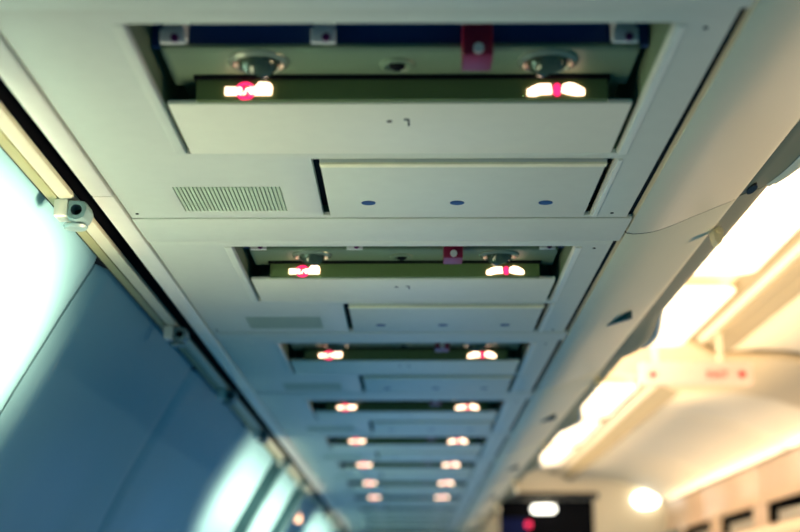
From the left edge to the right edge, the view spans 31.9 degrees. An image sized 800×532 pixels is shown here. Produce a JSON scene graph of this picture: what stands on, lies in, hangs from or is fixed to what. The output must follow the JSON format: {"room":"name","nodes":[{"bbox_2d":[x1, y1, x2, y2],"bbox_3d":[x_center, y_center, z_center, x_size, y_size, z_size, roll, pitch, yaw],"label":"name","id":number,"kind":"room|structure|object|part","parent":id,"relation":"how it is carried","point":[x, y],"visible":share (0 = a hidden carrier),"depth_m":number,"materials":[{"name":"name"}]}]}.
{"room":"aircraft cabin","nodes":[
{"label":"aircraft cabin","id":0,"kind":"room"},
{"bbox_2d":[0,147,337,531],"bbox_3d":[-0.617,1.483,5.345,0.376,1.426,10.720,0,-14,0],"label":"wall","id":1,"kind":"structure","parent":0,"point":[106,425],"depth_m":2.71,"materials":[{"name":"plastic"}]},
{"bbox_3d":[-0.647,0.555,1.635,0.312,1.406,1.013,0,-14,0],"label":"wall panel","id":2,"kind":"part","parent":1,"relation":"part of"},
{"bbox_3d":[-0.640,0.801,2.628,0.312,1.406,1.013,0,-14,0],"label":"wall panel","id":3,"kind":"part","parent":1,"relation":"part of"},
{"bbox_3d":[-0.633,1.044,3.613,0.312,1.406,0.997,0,-14,0],"label":"wall panel","id":4,"kind":"part","parent":1,"relation":"part of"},
{"bbox_2d":[0,31,352,531],"bbox_3d":[-0.444,0.894,5.886,0.170,0.075,9.950,0,-14,0],"label":"rail","id":5,"kind":"object","parent":1,"relation":"attached to","point":[33,134],"depth_m":2.13,"materials":[{"name":"plastic"}]},
{"bbox_3d":[-0.446,-0.069,1.913,0.047,0.038,0.040,0,-14,0],"label":"rail bracket","id":6,"kind":"part","parent":5,"relation":"part of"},
{"bbox_3d":[-0.440,0.140,2.757,0.047,0.038,0.040,0,-14,0],"label":"rail bracket","id":7,"kind":"part","parent":5,"relation":"part of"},
{"bbox_3d":[-0.434,0.333,3.537,0.047,0.038,0.040,0,-14,0],"label":"rail bracket","id":8,"kind":"part","parent":5,"relation":"part of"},
{"bbox_3d":[-0.429,0.529,4.334,0.047,0.038,0.040,0,-14,0],"label":"rail bracket","id":9,"kind":"part","parent":5,"relation":"part of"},
{"bbox_3d":[-0.423,0.726,5.130,0.047,0.038,0.040,0,-14,0],"label":"rail bracket","id":10,"kind":"part","parent":5,"relation":"part of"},
{"bbox_3d":[-0.417,0.923,5.926,0.047,0.038,0.040,0,-14,0],"label":"rail bracket","id":11,"kind":"part","parent":5,"relation":"part of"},
{"bbox_3d":[-0.412,1.120,6.722,0.047,0.038,0.040,0,-14,0],"label":"rail bracket","id":12,"kind":"part","parent":5,"relation":"part of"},
{"bbox_3d":[-0.406,1.316,7.518,0.047,0.038,0.040,0,-14,0],"label":"rail bracket","id":13,"kind":"part","parent":5,"relation":"part of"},
{"bbox_3d":[-0.400,1.513,8.314,0.047,0.038,0.040,0,-14,0],"label":"rail bracket","id":14,"kind":"part","parent":5,"relation":"part of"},
{"bbox_3d":[-0.395,1.710,9.110,0.047,0.038,0.040,0,-14,0],"label":"rail bracket","id":15,"kind":"part","parent":5,"relation":"part of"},
{"bbox_3d":[-0.626,1.285,4.588,0.312,1.406,0.992,0,-14,0],"label":"wall panel","id":16,"kind":"part","parent":1,"relation":"part of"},
{"bbox_3d":[-0.600,1.422,5.094,0.340,1.423,0.040,0,-14,0],"label":"frame","id":17,"kind":"part","parent":1,"relation":"part of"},
{"bbox_3d":[-0.619,1.543,5.630,0.312,1.406,1.042,0,-14,0],"label":"wall panel","id":18,"kind":"part","parent":1,"relation":"part of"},
{"bbox_3d":[-0.593,1.686,6.160,0.340,1.423,0.040,0,-14,0],"label":"frame","id":19,"kind":"part","parent":1,"relation":"part of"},
{"bbox_3d":[-0.611,1.806,6.693,0.312,1.406,1.037,0,-14,0],"label":"wall panel","id":20,"kind":"part","parent":1,"relation":"part of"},
{"bbox_3d":[-0.604,2.057,7.711,0.312,1.406,1.040,0,-14,0],"label":"wall panel","id":21,"kind":"part","parent":1,"relation":"part of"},
{"bbox_3d":[-0.596,2.309,8.730,0.312,1.406,1.040,0,-14,0],"label":"wall panel","id":22,"kind":"part","parent":1,"relation":"part of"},
{"bbox_2d":[473,469,679,531],"bbox_3d":[1.151,2.091,10.755,3.150,1.100,0.060,0,-14,0],"label":"wall","id":23,"kind":"structure","parent":0,"point":[614,510],"depth_m":10.79,"materials":[{"name":"plastic"}]},
{"bbox_2d":[500,518,525,531],"bbox_3d":[0.871,2.288,10.715,0.200,0.700,0.028,0,-14,0],"label":"curtain","id":24,"kind":"object","parent":23,"relation":"hanging from","point":[506,525],"visible":1,"depth_m":10.79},
{"bbox_2d":[499,500,593,531],"bbox_3d":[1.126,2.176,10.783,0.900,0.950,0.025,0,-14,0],"label":"door","id":25,"kind":"structure","parent":23,"relation":"in","point":[569,515],"depth_m":10.83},
{"bbox_2d":[532,505,555,512],"bbox_3d":[1.111,1.879,10.825,0.180,0.055,0.034,0,-14,0],"label":"lamp","id":26,"kind":"object","parent":25,"relation":"attached to","point":[536,508],"visible":1,"depth_m":10.81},
{"bbox_2d":[506,492,597,498],"bbox_3d":[1.131,1.770,10.790,0.790,0.049,0.024,0,-14,0],"label":"trim","id":27,"kind":"structure","parent":23,"relation":"attached to","point":[520,495],"depth_m":10.78,"materials":[{"name":"plastic"}]},
{"bbox_2d":[632,491,658,508],"bbox_3d":[1.891,1.798,10.770,0.200,0.130,0.039,0,-14,0],"label":"wall lamp","id":28,"kind":"object","parent":23,"relation":"attached to","point":[643,499],"visible":0.84,"depth_m":10.75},
{"bbox_2d":[556,241,799,474],"bbox_3d":[1.183,0.380,5.924,0.045,0.055,10.100,0,-14,0],"label":"trim","id":29,"kind":"structure","parent":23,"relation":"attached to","point":[793,253],"depth_m":5.07,"materials":[{"name":"plastic"}]},
{"bbox_2d":[537,274,741,470],"bbox_3d":[0.858,0.419,5.916,0.515,0.165,10.100,0,-14,0],"label":"ceiling","id":30,"kind":"structure","parent":0,"point":[696,279],"depth_m":4.70,"materials":[{"name":"plastic"}]},
{"bbox_2d":[453,513,488,531],"bbox_3d":[0.178,1.716,10.082,0.974,0.413,1.399,0,-14,0],"label":"bin","id":31,"kind":"object","parent":30,"relation":"attached to","point":[480,524],"visible":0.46,"depth_m":9.81,"materials":[{"name":"plastic"}]},
{"bbox_2d":[349,522,456,531],"bbox_3d":[0.023,1.730,9.433,0.708,0.086,0.714,0,-14,0],"label":"ceiling panel","id":32,"kind":"object","parent":31,"relation":"attached to","point":[396,528],"visible":0.52,"depth_m":9.43,"materials":[{"name":"grey plastic"}]},
{"bbox_3d":[0.056,1.759,9.403,0.515,0.006,0.173,0,-14,0],"label":"mask door","id":33,"kind":"part","parent":32,"relation":"part of","materials":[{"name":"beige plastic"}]},
{"bbox_3d":[0.135,1.817,9.636,0.359,0.007,0.250,0,-14,0],"label":"service panel","id":34,"kind":"part","parent":32,"relation":"part of","materials":[{"name":"grey plastic"}]},
{"bbox_2d":[353,531,454,531],"bbox_3d":[0.030,1.858,9.808,0.716,0.008,0.072,0,-14,0],"label":"filler panel","id":35,"kind":"object","parent":31,"relation":"attached to","point":[353,531],"visible":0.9,"depth_m":9.77,"materials":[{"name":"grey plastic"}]},
{"bbox_3d":[0.603,1.688,10.086,0.108,0.355,1.392,0,-14,0],"label":"bin door","id":36,"kind":"part","parent":31,"relation":"part of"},
{"bbox_2d":[457,499,503,527],"bbox_3d":[0.168,1.369,8.674,0.974,0.413,1.499,0,-14,0],"label":"bin","id":37,"kind":"object","parent":30,"relation":"attached to","point":[469,518],"visible":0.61,"depth_m":8.58,"materials":[{"name":"plastic"}]},
{"bbox_2d":[343,513,461,524],"bbox_3d":[0.017,1.540,8.666,0.708,0.086,0.714,0,-14,0],"label":"ceiling panel","id":38,"kind":"object","parent":37,"relation":"attached to","point":[350,520],"visible":0.48,"depth_m":8.62,"materials":[{"name":"grey plastic"}]},
{"bbox_3d":[0.050,1.569,8.637,0.515,0.006,0.173,0,-14,0],"label":"mask door","id":39,"kind":"part","parent":38,"relation":"part of","materials":[{"name":"beige plastic"}]},
{"bbox_3d":[0.130,1.628,8.869,0.359,0.007,0.250,0,-14,0],"label":"service panel","id":40,"kind":"part","parent":38,"relation":"part of","materials":[{"name":"grey plastic"}]},
{"bbox_2d":[342,515,463,516],"bbox_3d":[0.019,1.479,8.274,0.716,0.008,0.072,0,-14,0],"label":"filler panel","id":41,"kind":"object","parent":37,"relation":"attached to","point":[463,515],"visible":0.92,"depth_m":8.24,"materials":[{"name":"grey plastic"}]},
{"bbox_2d":[348,523,458,524],"bbox_3d":[0.024,1.669,9.041,0.716,0.008,0.072,0,-14,0],"label":"filler panel","id":42,"kind":"object","parent":37,"relation":"attached to","point":[458,523],"visible":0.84,"depth_m":9.01,"materials":[{"name":"grey plastic"}]},
{"bbox_3d":[0.593,1.340,8.678,0.108,0.355,1.492,0,-14,0],"label":"bin door","id":43,"kind":"part","parent":37,"relation":"part of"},
{"bbox_2d":[463,473,524,511],"bbox_3d":[0.157,1.009,7.218,0.974,0.413,1.499,0,-14,0],"label":"bin","id":44,"kind":"object","parent":30,"relation":"attached to","point":[484,498],"visible":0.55,"depth_m":7.11,"materials":[{"name":"plastic"}]},
{"bbox_2d":[329,491,472,506],"bbox_3d":[0.006,1.161,7.132,0.708,0.086,0.714,0,-14,0],"label":"ceiling panel","id":45,"kind":"object","parent":44,"relation":"attached to","point":[393,501],"visible":0.48,"depth_m":7.12,"materials":[{"name":"grey plastic"}]},
{"bbox_2d":[350,504,377,505],"bbox_3d":[-0.191,1.258,7.382,0.143,0.006,0.114,0,-14,0],"label":"speaker grille","id":46,"kind":"object","parent":45,"relation":"attached to","point":[350,504],"depth_m":7.39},
{"bbox_3d":[0.039,1.190,7.103,0.515,0.006,0.173,0,-14,0],"label":"mask door","id":47,"kind":"part","parent":45,"relation":"part of","materials":[{"name":"beige plastic"}]},
{"bbox_3d":[0.119,1.249,7.335,0.359,0.007,0.250,0,-14,0],"label":"service panel","id":48,"kind":"part","parent":45,"relation":"part of","materials":[{"name":"grey plastic"}]},
{"bbox_2d":[327,493,475,495],"bbox_3d":[0.008,1.099,6.738,0.716,0.008,0.077,0,-14,0],"label":"filler panel","id":49,"kind":"object","parent":44,"relation":"attached to","point":[475,493],"visible":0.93,"depth_m":6.75,"materials":[{"name":"grey plastic"}]},
{"bbox_2d":[337,503,466,516],"bbox_3d":[0.012,1.351,7.899,0.708,0.086,0.714,0,-14,0],"label":"ceiling panel","id":50,"kind":"object","parent":44,"relation":"attached to","point":[394,512],"visible":0.43,"depth_m":7.91,"materials":[{"name":"grey plastic"}]},
{"bbox_3d":[0.045,1.380,7.870,0.515,0.006,0.173,0,-14,0],"label":"mask door","id":51,"kind":"part","parent":50,"relation":"part of","materials":[{"name":"beige plastic"}]},
{"bbox_3d":[0.124,1.438,8.102,0.359,0.007,0.250,0,-14,0],"label":"service panel","id":52,"kind":"part","parent":50,"relation":"part of","materials":[{"name":"grey plastic"}]},
{"bbox_2d":[335,505,468,507],"bbox_3d":[0.013,1.290,7.507,0.716,0.008,0.072,0,-14,0],"label":"filler panel","id":53,"kind":"object","parent":44,"relation":"attached to","point":[468,505],"visible":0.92,"depth_m":7.53,"materials":[{"name":"grey plastic"}]},
{"bbox_3d":[0.582,0.980,7.222,0.108,0.355,1.492,0,-14,0],"label":"bin door","id":54,"kind":"part","parent":44,"relation":"part of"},
{"bbox_2d":[478,423,560,489],"bbox_3d":[0.147,0.649,5.762,0.974,0.413,1.499,0,-14,0],"label":"bin","id":55,"kind":"object","parent":30,"relation":"attached to","point":[506,467],"visible":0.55,"depth_m":5.62,"materials":[{"name":"plastic"}]},
{"bbox_2d":[305,451,491,478],"bbox_3d":[-0.005,0.779,5.588,0.708,0.086,0.714,0,-14,0],"label":"ceiling panel","id":56,"kind":"object","parent":55,"relation":"attached to","point":[320,470],"visible":0.46,"depth_m":5.56,"materials":[{"name":"grey plastic"}]},
{"bbox_2d":[334,476,368,477],"bbox_3d":[-0.202,0.876,5.839,0.143,0.006,0.114,0,-14,0],"label":"speaker grille","id":57,"kind":"object","parent":56,"relation":"attached to","point":[334,476],"depth_m":5.86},
{"bbox_3d":[0.028,0.809,5.559,0.515,0.006,0.173,0,-14,0],"label":"mask door","id":58,"kind":"part","parent":56,"relation":"part of","materials":[{"name":"beige plastic"}]},
{"bbox_3d":[0.108,0.867,5.792,0.359,0.007,0.250,0,-14,0],"label":"service panel","id":59,"kind":"part","parent":56,"relation":"part of","materials":[{"name":"grey plastic"}]},
{"bbox_2d":[302,458,495,461],"bbox_3d":[-0.003,0.720,5.201,0.716,0.008,0.062,0,-14,0],"label":"filler panel","id":60,"kind":"object","parent":55,"relation":"attached to","point":[494,459],"visible":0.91,"depth_m":5.19,"materials":[{"name":"grey plastic"}]},
{"bbox_2d":[318,474,480,494],"bbox_3d":[0.001,0.970,6.360,0.708,0.086,0.714,0,-14,0],"label":"ceiling panel","id":61,"kind":"object","parent":55,"relation":"attached to","point":[330,487],"visible":0.51,"depth_m":6.33,"materials":[{"name":"grey plastic"}]},
{"bbox_2d":[343,492,373,493],"bbox_3d":[-0.197,1.067,6.611,0.143,0.006,0.114,0,-14,0],"label":"speaker grille","id":62,"kind":"object","parent":61,"relation":"attached to","point":[343,492],"depth_m":6.65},
{"bbox_3d":[0.034,1.000,6.331,0.515,0.006,0.173,0,-14,0],"label":"mask door","id":63,"kind":"part","parent":61,"relation":"part of","materials":[{"name":"beige plastic"}]},
{"bbox_3d":[0.113,1.058,6.564,0.359,0.007,0.250,0,-14,0],"label":"service panel","id":64,"kind":"part","parent":61,"relation":"part of","materials":[{"name":"grey plastic"}]},
{"bbox_2d":[316,477,484,480],"bbox_3d":[0.002,0.909,5.966,0.716,0.008,0.077,0,-14,0],"label":"filler panel","id":65,"kind":"object","parent":55,"relation":"attached to","point":[483,479],"visible":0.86,"depth_m":5.94,"materials":[{"name":"grey plastic"}]},
{"bbox_3d":[0.572,0.620,5.766,0.108,0.355,1.492,0,-14,0],"label":"bin door","id":66,"kind":"part","parent":55,"relation":"part of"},
{"bbox_2d":[314,164,766,387],"bbox_3d":[0.126,-0.069,2.856,0.974,0.413,1.485,0,-14,0],"label":"bin","id":67,"kind":"object","parent":30,"relation":"attached to","point":[619,314],"visible":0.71,"depth_m":2.56,"materials":[{"name":"plastic"}]},
{"bbox_2d":[149,199,612,331],"bbox_3d":[-0.027,0.012,2.481,0.708,0.086,0.714,0,-14,0],"label":"ceiling panel","id":68,"kind":"object","parent":67,"relation":"attached to","point":[234,286],"visible":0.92,"depth_m":2.41,"materials":[{"name":"grey plastic"}]},
{"bbox_2d":[246,317,322,328],"bbox_3d":[-0.224,0.108,2.731,0.143,0.006,0.114,0,-14,0],"label":"speaker grille","id":69,"kind":"object","parent":68,"relation":"attached to","point":[251,322],"depth_m":2.74,"materials":[{"name":"metal"}]},
{"bbox_2d":[292,250,331,265],"bbox_3d":[-0.146,-0.017,2.324,0.068,0.034,0.068,0,-14,0],"label":"light","id":70,"kind":"object","parent":68,"relation":"on","point":[299,257],"depth_m":2.31,"materials":[{"name":"metal"}]},
{"bbox_3d":[0.006,0.041,2.452,0.515,0.006,0.173,0,-14,0],"label":"mask door","id":71,"kind":"part","parent":68,"relation":"part of","materials":[{"name":"beige plastic"}]},
{"bbox_3d":[0.086,0.099,2.684,0.359,0.007,0.250,0,-14,0],"label":"service panel","id":72,"kind":"part","parent":68,"relation":"part of","materials":[{"name":"grey plastic"}]},
{"bbox_2d":[479,249,519,265],"bbox_3d":[0.165,-0.017,2.322,0.068,0.034,0.068,0,-14,0],"label":"light","id":73,"kind":"object","parent":68,"relation":"on","point":[487,257],"depth_m":2.31,"materials":[{"name":"metal"}]},
{"bbox_2d":[219,311,558,392],"bbox_3d":[-0.021,0.203,3.255,0.708,0.086,0.714,0,-14,0],"label":"ceiling panel","id":74,"kind":"object","parent":67,"relation":"attached to","point":[382,366],"visible":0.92,"depth_m":3.19,"materials":[{"name":"grey plastic"}]},
{"bbox_2d":[283,383,341,389],"bbox_3d":[-0.219,0.299,3.505,0.143,0.006,0.114,0,-14,0],"label":"speaker grille","id":75,"kind":"object","parent":74,"relation":"attached to","point":[286,386],"depth_m":3.50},
{"bbox_2d":[321,343,350,351],"bbox_3d":[-0.141,0.175,3.098,0.068,0.034,0.068,0,-14,0],"label":"light","id":76,"kind":"object","parent":74,"relation":"on","point":[325,347],"depth_m":3.09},
{"bbox_3d":[0.012,0.232,3.225,0.515,0.006,0.173,0,-14,0],"label":"mask door","id":77,"kind":"part","parent":74,"relation":"part of","materials":[{"name":"beige plastic"}]},
{"bbox_3d":[0.091,0.291,3.458,0.359,0.007,0.250,0,-14,0],"label":"service panel","id":78,"kind":"part","parent":74,"relation":"part of","materials":[{"name":"grey plastic"}]},
{"bbox_2d":[462,343,491,351],"bbox_3d":[0.170,0.174,3.095,0.068,0.034,0.068,0,-14,0],"label":"light","id":79,"kind":"object","parent":74,"relation":"on","point":[466,347],"depth_m":3.09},
{"bbox_2d":[213,329,567,340],"bbox_3d":[-0.020,0.141,2.859,0.716,0.008,0.079,0,-14,0],"label":"filler panel","id":80,"kind":"object","parent":67,"relation":"attached to","point":[220,336],"visible":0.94,"depth_m":2.85,"materials":[{"name":"grey plastic"}]},
{"bbox_3d":[0.551,-0.098,2.861,0.108,0.355,1.478,0,-14,0],"label":"bin door","id":81,"kind":"part","parent":67,"relation":"part of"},
{"bbox_2d":[313,0,799,233],"bbox_3d":[0.116,-0.427,1.410,0.974,0.413,1.494,0,-14,0],"label":"bin","id":82,"kind":"object","parent":30,"relation":"attached to","point":[738,133],"visible":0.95,"depth_m":1.68,"materials":[{"name":"plastic"}]},
{"bbox_2d":[0,8,739,217],"bbox_3d":[-0.033,-0.190,1.663,0.708,0.086,0.714,0,-14,0],"label":"ceiling panel","id":83,"kind":"object","parent":82,"relation":"attached to","point":[203,113],"visible":1,"depth_m":1.55,"materials":[{"name":"grey plastic"}]},
{"bbox_2d":[173,187,286,210],"bbox_3d":[-0.230,-0.094,1.914,0.143,0.006,0.114,0,-14,0],"label":"speaker grille","id":84,"kind":"object","parent":83,"relation":"attached to","point":[184,198],"depth_m":1.91,"materials":[{"name":"metal"}]},
{"bbox_2d":[227,49,289,77],"bbox_3d":[-0.152,-0.218,1.506,0.068,0.034,0.068,0,-14,0],"label":"light","id":85,"kind":"object","parent":83,"relation":"on","point":[241,63],"depth_m":1.49,"materials":[{"name":"metal"}]},
{"bbox_2d":[361,201,375,204],"bbox_3d":[-0.043,-0.086,1.918,0.020,0.001,0.020,0,-14,0],"label":"socket","id":86,"kind":"object","parent":83,"relation":"attached to","point":[362,202],"depth_m":1.92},
{"bbox_3d":[0.000,-0.161,1.635,0.515,0.006,0.173,0,-14,0],"label":"mask door","id":87,"kind":"part","parent":83,"relation":"part of","materials":[{"name":"beige plastic"}]},
{"bbox_2d":[450,201,463,204],"bbox_3d":[0.078,-0.086,1.917,0.020,0.001,0.020,0,-14,0],"label":"socket","id":88,"kind":"object","parent":83,"relation":"attached to","point":[451,202],"depth_m":1.92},
{"bbox_3d":[0.080,-0.103,1.867,0.359,0.007,0.250,0,-14,0],"label":"service panel","id":89,"kind":"part","parent":83,"relation":"part of","materials":[{"name":"grey plastic"}]},
{"bbox_2d":[538,200,552,204],"bbox_3d":[0.199,-0.087,1.916,0.020,0.001,0.020,0,-14,0],"label":"socket","id":90,"kind":"object","parent":83,"relation":"attached to","point":[540,202],"depth_m":1.91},
{"bbox_2d":[516,48,578,76],"bbox_3d":[0.159,-0.219,1.504,0.068,0.034,0.068,0,-14,0],"label":"light","id":91,"kind":"object","parent":83,"relation":"on","point":[530,62],"depth_m":1.49,"materials":[{"name":"metal"}]},
{"bbox_2d":[0,0,754,9],"bbox_3d":[-0.032,-0.256,1.253,0.716,0.008,0.110,0,-14,0],"label":"filler panel","id":92,"kind":"object","parent":82,"relation":"attached to","point":[4,4],"visible":1,"depth_m":1.29,"materials":[{"name":"grey plastic"}]},
{"bbox_2d":[132,214,631,241],"bbox_3d":[-0.026,-0.056,2.064,0.716,0.008,0.124,0,-14,0],"label":"filler panel","id":93,"kind":"object","parent":82,"relation":"attached to","point":[329,228],"visible":0.96,"depth_m":2.05,"materials":[{"name":"grey plastic"}]},
{"bbox_3d":[0.541,-0.456,1.414,0.108,0.355,1.486,0,-14,0],"label":"bin door","id":94,"kind":"part","parent":82,"relation":"part of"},
{"bbox_3d":[0.553,-0.179,1.850,0.026,0.006,0.485,0,-14,0],"label":"lip moulding","id":95,"kind":"part","parent":82,"relation":"part of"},
{"bbox_3d":[0.566,-0.183,1.851,0.029,0.007,0.485,0,-14,1],"label":"lip moulding","id":96,"kind":"part","parent":82,"relation":"part of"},
{"bbox_2d":[494,359,621,453],"bbox_3d":[0.136,0.289,4.306,0.974,0.413,1.499,0,-14,0],"label":"bin","id":97,"kind":"object","parent":30,"relation":"attached to","point":[549,412],"visible":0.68,"depth_m":4.11,"materials":[{"name":"plastic"}]},
{"bbox_2d":[260,376,525,432],"bbox_3d":[-0.016,0.400,4.053,0.708,0.086,0.714,0,-14,0],"label":"ceiling panel","id":98,"kind":"object","parent":97,"relation":"attached to","point":[291,415],"visible":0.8,"depth_m":4.03,"materials":[{"name":"grey plastic"}]},
{"bbox_2d":[307,426,353,430],"bbox_3d":[-0.213,0.497,4.303,0.143,0.006,0.114,0,-14,0],"label":"speaker grille","id":99,"kind":"object","parent":98,"relation":"attached to","point":[309,428],"depth_m":4.30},
{"bbox_2d":[343,400,361,405],"bbox_3d":[-0.135,0.372,3.896,0.068,0.034,0.068,0,-14,0],"label":"light","id":100,"kind":"object","parent":98,"relation":"on","point":[355,402],"depth_m":3.89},
{"bbox_3d":[0.017,0.429,4.024,0.515,0.006,0.173,0,-14,0],"label":"mask door","id":101,"kind":"part","parent":98,"relation":"part of","materials":[{"name":"beige plastic"}]},
{"bbox_3d":[0.097,0.488,4.256,0.359,0.007,0.250,0,-14,0],"label":"service panel","id":102,"kind":"part","parent":98,"relation":"part of","materials":[{"name":"grey plastic"}]},
{"bbox_2d":[453,400,473,404],"bbox_3d":[0.176,0.371,3.893,0.068,0.034,0.068,0,-14,0],"label":"light","id":103,"kind":"object","parent":98,"relation":"on","point":[455,402],"depth_m":3.88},
{"bbox_2d":[255,390,533,398],"bbox_3d":[-0.014,0.335,3.645,0.716,0.008,0.104,0,-14,0],"label":"filler panel","id":104,"kind":"object","parent":97,"relation":"attached to","point":[261,395],"visible":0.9,"depth_m":3.63,"materials":[{"name":"grey plastic"}]},
{"bbox_2d":[286,423,505,459],"bbox_3d":[-0.010,0.592,4.831,0.708,0.086,0.714,0,-14,0],"label":"ceiling panel","id":105,"kind":"object","parent":97,"relation":"attached to","point":[307,447],"visible":0.66,"depth_m":4.79,"materials":[{"name":"grey plastic"}]},
{"bbox_2d":[323,455,362,457],"bbox_3d":[-0.208,0.689,5.082,0.143,0.006,0.114,0,-14,0],"label":"speaker grille","id":106,"kind":"object","parent":105,"relation":"attached to","point":[324,456],"depth_m":5.08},
{"bbox_3d":[0.023,0.622,4.802,0.515,0.006,0.173,0,-14,0],"label":"mask door","id":107,"kind":"part","parent":105,"relation":"part of","materials":[{"name":"beige plastic"}]},
{"bbox_3d":[0.102,0.680,5.035,0.359,0.007,0.250,0,-14,0],"label":"service panel","id":108,"kind":"part","parent":105,"relation":"part of","materials":[{"name":"grey plastic"}]},
{"bbox_2d":[283,430,510,435],"bbox_3d":[-0.009,0.530,4.434,0.716,0.008,0.084,0,-14,0],"label":"filler panel","id":109,"kind":"object","parent":97,"relation":"attached to","point":[509,432],"visible":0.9,"depth_m":4.43,"materials":[{"name":"grey plastic"}]},
{"bbox_3d":[0.561,0.260,4.310,0.108,0.355,1.492,0,-14,0],"label":"bin door","id":110,"kind":"part","parent":97,"relation":"part of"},
{"bbox_2d":[541,447,574,465],"bbox_3d":[0.976,1.310,9.610,0.338,0.012,1.100,0,-14,0],"label":"ceiling light panel","id":111,"kind":"object","parent":30,"relation":"attached to","point":[553,456],"visible":0.46,"depth_m":9.47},
{"bbox_2d":[551,420,601,444],"bbox_3d":[0.967,0.998,8.348,0.338,0.012,1.100,0,-14,0],"label":"ceiling light panel","id":112,"kind":"object","parent":30,"relation":"attached to","point":[576,435],"visible":0.52,"depth_m":8.30,"materials":[{"name":"plastic"}]},
{"bbox_2d":[582,383,637,416],"bbox_3d":[0.958,0.686,7.086,0.338,0.012,1.100,0,-14,0],"label":"ceiling light panel","id":113,"kind":"object","parent":30,"relation":"attached to","point":[609,396],"visible":0.51,"depth_m":6.94,"materials":[{"name":"plastic"}]},
{"bbox_2d":[549,228,799,481],"bbox_3d":[1.203,0.404,5.918,0.175,0.105,10.100,0,-14,0],"label":"trim","id":114,"kind":"structure","parent":30,"relation":"attached to","point":[785,288],"depth_m":5.15,"materials":[{"name":"plastic"}]},
{"bbox_2d":[650,286,734,345],"bbox_3d":[0.944,0.192,5.086,0.338,0.012,1.020,0,-14,0],"label":"ceiling light panel","id":115,"kind":"object","parent":30,"relation":"attached to","point":[691,306],"visible":0.48,"depth_m":4.92,"materials":[{"name":"plastic"}]},
{"bbox_2d":[639,333,752,385],"bbox_3d":[1.098,0.326,5.215,0.415,0.237,0.026,0,-14,0],"label":"exit sign","id":116,"kind":"object","parent":30,"relation":"hanging from","point":[654,373],"visible":0.99,"depth_m":5.19,"materials":[{"name":"plastic"}]},
{"bbox_3d":[1.098,0.400,5.198,0.415,0.086,0.024,0,-14,0],"label":"plate","id":117,"kind":"part","parent":116,"relation":"part of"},
{"bbox_2d":[609,338,799,407],"bbox_3d":[1.310,0.501,5.893,1.340,0.285,0.860,0,-14,0],"label":"ceiling panel","id":118,"kind":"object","parent":30,"relation":"attached to","point":[776,376],"depth_m":5.82,"materials":[{"name":"plastic"}]},
{"bbox_2d":[694,168,799,273],"bbox_3d":[0.935,-0.108,3.873,0.338,0.012,1.080,0,-14,0],"label":"ceiling light panel","id":119,"kind":"object","parent":30,"relation":"attached to","point":[773,218],"visible":0.31,"depth_m":3.91,"materials":[{"name":"plastic"}]},
{"bbox_2d":[665,349,799,502],"bbox_3d":[1.657,0.637,6.423,0.755,0.222,9.000,0,-14,0],"label":"ceiling","id":120,"kind":"structure","parent":0,"point":[785,450],"depth_m":7.72,"materials":[{"name":"plastic"}]},
{"bbox_2d":[574,452,711,501],"bbox_3d":[1.654,1.498,9.863,0.700,0.195,1.810,0,-14,0],"label":"ceiling panel","id":121,"kind":"object","parent":120,"relation":"attached to","point":[664,478],"visible":0.92,"depth_m":9.70,"materials":[{"name":"plastic"}]},
{"bbox_2d":[664,489,704,531],"bbox_3d":[2.340,1.761,10.019,0.660,0.212,1.426,0,-14,0],"label":"bin","id":122,"kind":"object","parent":120,"relation":"attached to","point":[689,509],"visible":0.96,"depth_m":9.95,"materials":[{"name":"plastic"}]},
{"bbox_2d":[680,518,714,531],"bbox_3d":[2.309,1.812,9.486,0.600,0.138,1.166,0,-14,0],"label":"wall panel","id":123,"kind":"object","parent":122,"relation":"attached to","point":[708,525],"visible":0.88,"depth_m":9.75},
{"bbox_2d":[606,414,783,479],"bbox_3d":[1.641,1.062,8.101,0.700,0.195,1.740,0,-14,0],"label":"ceiling panel","id":124,"kind":"object","parent":120,"relation":"attached to","point":[716,447],"visible":0.92,"depth_m":7.92,"materials":[{"name":"plastic"}]},
{"bbox_2d":[653,392,799,447],"bbox_3d":[1.632,0.736,6.780,0.700,0.195,0.900,0,-14,0],"label":"ceiling panel","id":125,"kind":"object","parent":120,"relation":"attached to","point":[778,420],"visible":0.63,"depth_m":6.82,"materials":[{"name":"plastic"}]},
{"bbox_2d":[702,466,758,520],"bbox_3d":[2.330,1.410,8.597,0.660,0.212,1.496,0,-14,0],"label":"bin","id":126,"kind":"object","parent":120,"relation":"attached to","point":[738,491],"visible":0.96,"depth_m":8.50,"materials":[{"name":"plastic"}]},
{"bbox_2d":[714,504,799,531],"bbox_3d":[2.301,1.532,8.352,0.600,0.138,1.166,0,-14,0],"label":"wall panel","id":127,"kind":"object","parent":126,"relation":"attached to","point":[746,519],"visible":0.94,"depth_m":8.36,"materials":[{"name":"plastic"}]},
{"bbox_3d":[2.019,1.530,8.238,0.010,0.062,0.660,0,-14,0],"label":"panel","id":128,"kind":"part","parent":127,"relation":"part of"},
{"bbox_2d":[731,295,799,351],"bbox_3d":[1.616,0.198,4.606,0.700,0.195,1.740,0,-14,0],"label":"ceiling panel","id":129,"kind":"object","parent":120,"relation":"attached to","point":[781,331],"visible":0.93,"depth_m":5.13,"materials":[{"name":"plastic"}]},
{"bbox_2d":[756,447,799,503],"bbox_3d":[2.320,1.050,7.141,0.660,0.212,1.496,0,-14,0],"label":"bin","id":130,"kind":"object","parent":120,"relation":"attached to","point":[779,476],"visible":1,"depth_m":7.40,"materials":[{"name":"plastic"}]},
{"bbox_2d":[758,491,799,528],"bbox_3d":[2.293,1.251,7.218,0.600,0.138,1.166,0,-14,0],"label":"wall panel","id":131,"kind":"object","parent":130,"relation":"attached to","point":[783,512],"visible":1,"depth_m":7.60,"materials":[{"name":"plastic"}]},
{"bbox_3d":[2.011,1.250,7.104,0.010,0.062,0.660,0,-14,0],"label":"panel","id":132,"kind":"part","parent":131,"relation":"part of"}
]}

